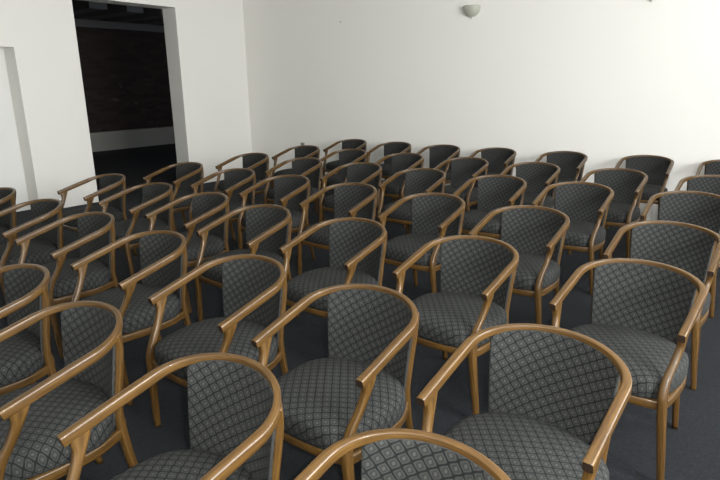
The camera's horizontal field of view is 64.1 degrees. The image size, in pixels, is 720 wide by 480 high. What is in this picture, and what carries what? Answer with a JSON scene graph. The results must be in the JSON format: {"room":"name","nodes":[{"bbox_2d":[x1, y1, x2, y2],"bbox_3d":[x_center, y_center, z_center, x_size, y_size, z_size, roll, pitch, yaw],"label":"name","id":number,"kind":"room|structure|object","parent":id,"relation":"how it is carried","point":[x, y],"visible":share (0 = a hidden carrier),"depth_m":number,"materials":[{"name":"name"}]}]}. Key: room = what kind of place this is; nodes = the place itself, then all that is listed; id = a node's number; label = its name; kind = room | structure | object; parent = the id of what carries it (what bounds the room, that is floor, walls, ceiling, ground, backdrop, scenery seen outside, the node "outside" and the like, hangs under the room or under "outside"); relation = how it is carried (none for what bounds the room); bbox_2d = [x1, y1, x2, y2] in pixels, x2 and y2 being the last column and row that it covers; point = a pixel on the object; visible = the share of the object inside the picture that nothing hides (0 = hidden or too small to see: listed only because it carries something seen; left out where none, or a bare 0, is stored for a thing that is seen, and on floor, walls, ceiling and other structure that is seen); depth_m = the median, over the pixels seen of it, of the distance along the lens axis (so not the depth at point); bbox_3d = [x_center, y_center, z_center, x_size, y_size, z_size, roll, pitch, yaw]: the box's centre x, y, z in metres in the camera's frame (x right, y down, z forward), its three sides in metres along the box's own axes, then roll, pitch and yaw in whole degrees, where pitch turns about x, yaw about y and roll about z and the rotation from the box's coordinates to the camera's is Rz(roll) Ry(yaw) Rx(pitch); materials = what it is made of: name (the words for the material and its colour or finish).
{"room":"conference room","nodes":[
{"label":"conference room","id":0,"kind":"room"},
{"bbox_2d":[75,18,173,131],"bbox_3d":[-8.281,-3.993,13.743,0.200,4.020,12.000,10,19,35],"label":"wall","id":1,"kind":"structure","parent":0,"point":[125,75],"depth_m":15.90,"materials":[{"name":"brick"}]},
{"bbox_2d":[72,0,107,14],"bbox_3d":[-6.713,-5.408,13.305,2.400,0.300,0.420,10,19,35],"label":"trim","id":2,"kind":"structure","parent":1,"relation":"attached to","point":[79,7],"depth_m":12.72,"materials":[{"name":"black"}]},
{"bbox_2d":[74,3,142,19],"bbox_3d":[-6.174,-5.604,13.998,2.400,0.300,0.420,10,19,35],"label":"trim","id":3,"kind":"structure","parent":1,"relation":"attached to","point":[114,10],"depth_m":13.61,"materials":[{"name":"black"}]},
{"bbox_2d":[74,19,164,32],"bbox_3d":[-8.136,-5.140,13.306,0.160,0.180,12.000,10,19,35],"label":"trim","id":4,"kind":"structure","parent":1,"relation":"attached to","point":[83,23],"depth_m":15.35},
{"bbox_2d":[90,126,174,151],"bbox_3d":[-8.078,-2.260,14.078,0.250,0.495,12.000,10,19,35],"label":"trim","id":5,"kind":"structure","parent":1,"relation":"attached to","point":[142,137],"depth_m":16.06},
{"bbox_2d":[107,7,162,22],"bbox_3d":[-5.635,-5.801,14.691,2.400,0.300,0.420,10,19,35],"label":"trim","id":6,"kind":"structure","parent":1,"relation":"attached to","point":[148,13],"depth_m":14.43,"materials":[{"name":"black"}]},
{"bbox_2d":[137,18,163,24],"bbox_3d":[-5.096,-5.998,15.385,2.400,0.300,0.420,10,19,35],"label":"trim","id":7,"kind":"structure","parent":1,"relation":"attached to","point":[160,20],"depth_m":15.66,"materials":[{"name":"black"}]},
{"bbox_2d":[0,0,251,209],"bbox_3d":[-4.935,-1.906,7.048,0.335,3.400,9.580,10,19,35],"label":"wall","id":8,"kind":"structure","parent":0,"point":[205,39],"depth_m":8.28,"materials":[{"name":"beige paint"}]},
{"bbox_2d":[0,48,29,211],"bbox_3d":[-4.937,-1.370,7.449,0.045,2.155,0.921,10,19,35],"label":"door","id":9,"kind":"structure","parent":8,"relation":"in","point":[12,175],"depth_m":7.73,"materials":[{"name":"white paint"}]},
{"bbox_2d":[0,143,719,479],"bbox_3d":[-1.828,-0.464,8.299,17.900,0.120,14.200,10,19,35],"label":"floor","id":10,"kind":"structure","parent":0,"point":[692,449],"depth_m":3.44,"materials":[{"name":"carpet"}]},
{"bbox_2d":[0,187,17,244],"bbox_3d":[-3.235,-0.008,4.940,0.570,0.807,0.597,11,19,37],"label":"armchair","id":11,"kind":"object","parent":10,"relation":"on","point":[7,194],"visible":0.59,"depth_m":4.95,"materials":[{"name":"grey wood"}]},
{"bbox_2d":[0,264,55,395],"bbox_3d":[-1.744,0.579,2.721,0.570,0.807,0.597,12,20,39],"label":"armchair","id":12,"kind":"object","parent":10,"relation":"on","point":[23,356],"visible":0.86,"depth_m":2.69,"materials":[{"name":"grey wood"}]},
{"bbox_2d":[0,198,79,300],"bbox_3d":[-2.554,0.131,4.398,0.570,0.807,0.597,11,19,37],"label":"armchair","id":13,"kind":"object","parent":10,"relation":"on","point":[44,212],"visible":0.65,"depth_m":4.33,"materials":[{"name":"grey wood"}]},
{"bbox_2d":[14,212,118,358],"bbox_3d":[-1.940,0.261,3.895,0.570,0.807,0.597,11,19,37],"label":"armchair","id":14,"kind":"object","parent":10,"relation":"on","point":[96,230],"visible":0.73,"depth_m":3.82,"materials":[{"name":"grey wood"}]},
{"bbox_2d":[0,301,137,479],"bbox_3d":[-1.189,0.712,2.208,0.570,0.807,0.597,12,20,39],"label":"armchair","id":15,"kind":"object","parent":10,"relation":"on","point":[32,416],"visible":0.92,"depth_m":2.13,"materials":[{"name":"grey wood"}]},
{"bbox_2d":[57,173,137,255],"bbox_3d":[-2.590,-0.215,5.667,0.570,0.807,0.597,11,19,38],"label":"armchair","id":16,"kind":"object","parent":10,"relation":"on","point":[110,184],"visible":0.65,"depth_m":5.63,"materials":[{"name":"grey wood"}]},
{"bbox_2d":[70,230,190,405],"bbox_3d":[-1.294,0.401,3.352,0.570,0.807,0.597,12,20,38],"label":"armchair","id":17,"kind":"object","parent":10,"relation":"on","point":[163,253],"visible":0.59,"depth_m":3.30,"materials":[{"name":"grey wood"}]},
{"bbox_2d":[97,182,173,283],"bbox_3d":[-1.941,-0.069,5.101,0.570,0.807,0.597,12,20,38],"label":"armchair","id":18,"kind":"object","parent":10,"relation":"on","point":[155,195],"visible":0.59,"depth_m":5.04,"materials":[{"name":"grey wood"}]},
{"bbox_2d":[56,353,283,479],"bbox_3d":[-0.525,0.834,1.731,0.570,0.807,0.597,13,20,40],"label":"armchair","id":19,"kind":"object","parent":10,"relation":"on","point":[236,416],"visible":1,"depth_m":1.82,"materials":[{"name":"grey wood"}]},
{"bbox_2d":[142,162,203,231],"bbox_3d":[-2.046,-0.437,6.452,0.570,0.807,0.597,10,19,35],"label":"armchair","id":20,"kind":"object","parent":10,"relation":"on","point":[187,173],"visible":0.5,"depth_m":6.45,"materials":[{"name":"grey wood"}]},
{"bbox_2d":[145,192,228,313],"bbox_3d":[-1.334,0.063,4.588,0.570,0.807,0.597,12,20,38],"label":"armchair","id":21,"kind":"object","parent":10,"relation":"on","point":[207,207],"visible":0.58,"depth_m":4.55,"materials":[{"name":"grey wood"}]},
{"bbox_2d":[146,254,287,426],"bbox_3d":[-0.656,0.536,2.827,0.570,0.807,0.597,11,19,37],"label":"armchair","id":22,"kind":"object","parent":10,"relation":"on","point":[254,287],"visible":0.77,"depth_m":2.80,"materials":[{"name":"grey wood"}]},
{"bbox_2d":[189,168,255,240],"bbox_3d":[-1.366,-0.298,5.911,0.570,0.807,0.597,11,19,36],"label":"armchair","id":23,"kind":"object","parent":10,"relation":"on","point":[236,180],"visible":0.48,"depth_m":5.96,"materials":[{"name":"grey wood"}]},
{"bbox_2d":[215,153,270,203],"bbox_3d":[-1.446,-0.667,7.265,0.570,0.807,0.597,10,19,35],"label":"armchair","id":24,"kind":"object","parent":10,"relation":"on","point":[257,162],"visible":0.51,"depth_m":7.30,"materials":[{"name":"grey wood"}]},
{"bbox_2d":[195,204,299,320],"bbox_3d":[-0.781,0.198,4.070,0.570,0.807,0.597,11,19,37],"label":"armchair","id":25,"kind":"object","parent":10,"relation":"on","point":[268,226],"visible":0.55,"depth_m":4.09,"materials":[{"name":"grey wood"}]},
{"bbox_2d":[237,175,314,259],"bbox_3d":[-0.770,-0.175,5.433,0.570,0.807,0.597,11,19,36],"label":"armchair","id":26,"kind":"object","parent":10,"relation":"on","point":[289,190],"visible":0.48,"depth_m":5.47,"materials":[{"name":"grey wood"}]},
{"bbox_2d":[264,157,324,220],"bbox_3d":[-0.744,-0.532,6.738,0.570,0.807,0.597,10,19,35],"label":"armchair","id":27,"kind":"object","parent":10,"relation":"on","point":[309,167],"visible":0.51,"depth_m":6.77,"materials":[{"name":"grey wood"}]},
{"bbox_2d":[271,145,319,204],"bbox_3d":[-0.867,-0.898,8.080,0.570,0.807,0.597,11,19,37],"label":"armchair","id":28,"kind":"object","parent":10,"relation":"on","point":[304,150],"visible":0.37,"depth_m":8.09,"materials":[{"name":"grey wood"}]},
{"bbox_2d":[279,217,386,338],"bbox_3d":[-0.141,0.312,3.622,0.570,0.807,0.597,11,19,38],"label":"armchair","id":29,"kind":"object","parent":10,"relation":"on","point":[357,246],"visible":0.66,"depth_m":3.62,"materials":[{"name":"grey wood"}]},
{"bbox_2d":[251,284,418,479],"bbox_3d":[-0.072,0.654,2.366,0.570,0.807,0.597,11,19,36],"label":"armchair","id":30,"kind":"object","parent":10,"relation":"on","point":[364,383],"visible":0.84,"depth_m":2.31,"materials":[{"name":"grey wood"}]},
{"bbox_2d":[297,183,377,274],"bbox_3d":[-0.159,-0.049,4.942,0.570,0.807,0.597,11,19,36],"label":"armchair","id":31,"kind":"object","parent":10,"relation":"on","point":[359,200],"visible":0.6,"depth_m":4.96,"materials":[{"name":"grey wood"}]},
{"bbox_2d":[315,149,366,212],"bbox_3d":[-0.213,-0.765,7.563,0.570,0.807,0.597,11,19,37],"label":"armchair","id":32,"kind":"object","parent":10,"relation":"on","point":[346,156],"visible":0.47,"depth_m":7.62,"materials":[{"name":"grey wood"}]},
{"bbox_2d":[322,139,366,175],"bbox_3d":[-0.205,-1.133,8.907,0.570,0.807,0.597,10,19,35],"label":"armchair","id":33,"kind":"object","parent":10,"relation":"on","point":[348,143],"visible":0.41,"depth_m":8.88,"materials":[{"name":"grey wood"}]},
{"bbox_2d":[319,162,381,221],"bbox_3d":[-0.068,-0.405,6.240,0.570,0.807,0.597,10,19,35],"label":"armchair","id":34,"kind":"object","parent":10,"relation":"on","point":[369,173],"visible":0.51,"depth_m":6.26,"materials":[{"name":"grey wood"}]},
{"bbox_2d":[367,142,410,200],"bbox_3d":[0.439,-1.006,8.414,0.570,0.807,0.597,10,19,34],"label":"armchair","id":35,"kind":"object","parent":10,"relation":"on","point":[389,147],"visible":0.38,"depth_m":8.49,"materials":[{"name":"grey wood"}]},
{"bbox_2d":[375,153,423,227],"bbox_3d":[0.469,-0.636,7.059,0.570,0.807,0.597,11,19,37],"label":"armchair","id":36,"kind":"object","parent":10,"relation":"on","point":[395,188],"visible":0.41,"depth_m":7.09,"materials":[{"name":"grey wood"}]},
{"bbox_2d":[294,428,510,479],"bbox_3d":[0.057,0.944,1.299,0.570,0.807,0.597,12,20,40],"label":"armchair","id":37,"kind":"object","parent":10,"relation":"on","point":[390,453],"visible":1,"depth_m":1.45,"materials":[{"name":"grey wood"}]},
{"bbox_2d":[377,168,445,233],"bbox_3d":[0.542,-0.280,5.753,0.570,0.807,0.597,10,19,35],"label":"armchair","id":38,"kind":"object","parent":10,"relation":"on","point":[417,180],"visible":0.59,"depth_m":5.78,"materials":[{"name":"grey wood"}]},
{"bbox_2d":[377,193,464,292],"bbox_3d":[0.489,0.082,4.432,0.570,0.807,0.597,11,19,36],"label":"armchair","id":39,"kind":"object","parent":10,"relation":"on","point":[434,215],"visible":0.7,"depth_m":4.43,"materials":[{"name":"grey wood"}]},
{"bbox_2d":[417,144,459,183],"bbox_3d":[1.065,-0.886,7.943,0.570,0.807,0.597,10,19,34],"label":"armchair","id":40,"kind":"object","parent":10,"relation":"on","point":[440,153],"visible":0.42,"depth_m":8.07,"materials":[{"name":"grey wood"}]},
{"bbox_2d":[392,235,518,414],"bbox_3d":[0.534,0.432,3.148,0.570,0.807,0.597,12,20,38],"label":"armchair","id":41,"kind":"object","parent":10,"relation":"on","point":[477,273],"visible":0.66,"depth_m":3.11,"materials":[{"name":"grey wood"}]},
{"bbox_2d":[434,157,488,211],"bbox_3d":[1.143,-0.512,6.574,0.570,0.807,0.597,11,19,37],"label":"armchair","id":42,"kind":"object","parent":10,"relation":"on","point":[463,169],"visible":0.46,"depth_m":6.64,"materials":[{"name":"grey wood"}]},
{"bbox_2d":[452,175,526,239],"bbox_3d":[1.194,-0.157,5.273,0.570,0.807,0.597,10,19,35],"label":"armchair","id":43,"kind":"object","parent":10,"relation":"on","point":[494,192],"visible":0.46,"depth_m":5.33,"materials":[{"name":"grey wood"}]},
{"bbox_2d":[469,147,515,175],"bbox_3d":[1.705,-0.771,7.495,0.570,0.807,0.597,10,19,34],"label":"armchair","id":44,"kind":"object","parent":10,"relation":"on","point":[499,159],"visible":0.38,"depth_m":7.61,"materials":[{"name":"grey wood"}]},
{"bbox_2d":[468,205,569,323],"bbox_3d":[1.084,0.213,3.923,0.570,0.807,0.597,11,19,36],"label":"armchair","id":45,"kind":"object","parent":10,"relation":"on","point":[537,233],"visible":0.68,"depth_m":3.93,"materials":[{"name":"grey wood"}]},
{"bbox_2d":[416,323,631,479],"bbox_3d":[0.544,0.766,1.927,0.570,0.807,0.597,11,19,38],"label":"armchair","id":46,"kind":"object","parent":10,"relation":"on","point":[557,399],"visible":0.92,"depth_m":1.97,"materials":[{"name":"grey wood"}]},
{"bbox_2d":[499,162,559,208],"bbox_3d":[1.778,-0.391,6.098,0.570,0.807,0.597,11,19,36],"label":"armchair","id":47,"kind":"object","parent":10,"relation":"on","point":[537,175],"visible":0.44,"depth_m":6.18,"materials":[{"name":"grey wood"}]},
{"bbox_2d":[535,151,587,182],"bbox_3d":[2.431,-0.654,7.030,0.570,0.807,0.597,10,19,34],"label":"armchair","id":48,"kind":"object","parent":10,"relation":"on","point":[571,164],"visible":0.34,"depth_m":7.12,"materials":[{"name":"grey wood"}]},
{"bbox_2d":[531,181,613,294],"bbox_3d":[1.783,-0.049,4.848,0.570,0.807,0.597,10,19,35],"label":"armchair","id":49,"kind":"object","parent":10,"relation":"on","point":[586,204],"visible":0.7,"depth_m":4.87,"materials":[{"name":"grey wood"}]},
{"bbox_2d":[568,168,647,257],"bbox_3d":[2.430,-0.261,5.591,0.570,0.807,0.597,11,19,37],"label":"armchair","id":50,"kind":"object","parent":10,"relation":"on","point":[627,185],"visible":0.65,"depth_m":5.60,"materials":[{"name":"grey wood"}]},
{"bbox_2d":[549,258,706,479],"bbox_3d":[1.225,0.551,2.682,0.570,0.807,0.597,12,20,39],"label":"armchair","id":51,"kind":"object","parent":10,"relation":"on","point":[646,312],"visible":0.75,"depth_m":2.68,"materials":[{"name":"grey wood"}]},
{"bbox_2d":[606,155,673,228],"bbox_3d":[3.203,-0.533,6.549,0.570,0.807,0.597,10,19,34],"label":"armchair","id":52,"kind":"object","parent":10,"relation":"on","point":[658,169],"visible":0.47,"depth_m":6.59,"materials":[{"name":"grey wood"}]},
{"bbox_2d":[603,220,719,390],"bbox_3d":[1.779,0.339,3.429,0.570,0.807,0.597,11,19,36],"label":"armchair","id":53,"kind":"object","parent":10,"relation":"on","point":[690,248],"visible":0.56,"depth_m":3.48,"materials":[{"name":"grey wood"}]},
{"bbox_2d":[640,190,719,317],"bbox_3d":[2.457,0.070,4.380,0.570,0.807,0.597,10,19,35],"label":"armchair","id":54,"kind":"object","parent":10,"relation":"on","point":[698,208],"visible":0.34,"depth_m":4.48,"materials":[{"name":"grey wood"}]},
{"bbox_2d":[674,175,719,194],"bbox_3d":[3.093,-0.138,5.112,0.570,0.807,0.597,11,19,37],"label":"armchair","id":55,"kind":"object","parent":10,"relation":"on","point":[702,183],"visible":0.27,"depth_m":5.26,"materials":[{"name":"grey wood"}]},
{"bbox_2d":[696,159,719,174],"bbox_3d":[3.859,-0.416,6.092,0.570,0.807,0.597,10,19,34],"label":"armchair","id":56,"kind":"object","parent":10,"relation":"on","point":[712,167],"visible":0.23,"depth_m":6.26,"materials":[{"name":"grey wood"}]},
{"bbox_2d":[242,0,719,220],"bbox_3d":[2.395,-2.094,7.383,10.958,3.400,0.200,10,19,35],"label":"wall","id":57,"kind":"structure","parent":0,"point":[606,81],"depth_m":7.70,"materials":[{"name":"beige paint"}]},
{"bbox_2d":[463,5,480,17],"bbox_3d":[1.462,-3.033,7.636,0.250,0.159,0.119,10,19,35],"label":"wall sconce","id":58,"kind":"object","parent":57,"relation":"attached to","point":[471,11],"visible":1,"depth_m":7.59,"materials":[{"name":"ceramic"}]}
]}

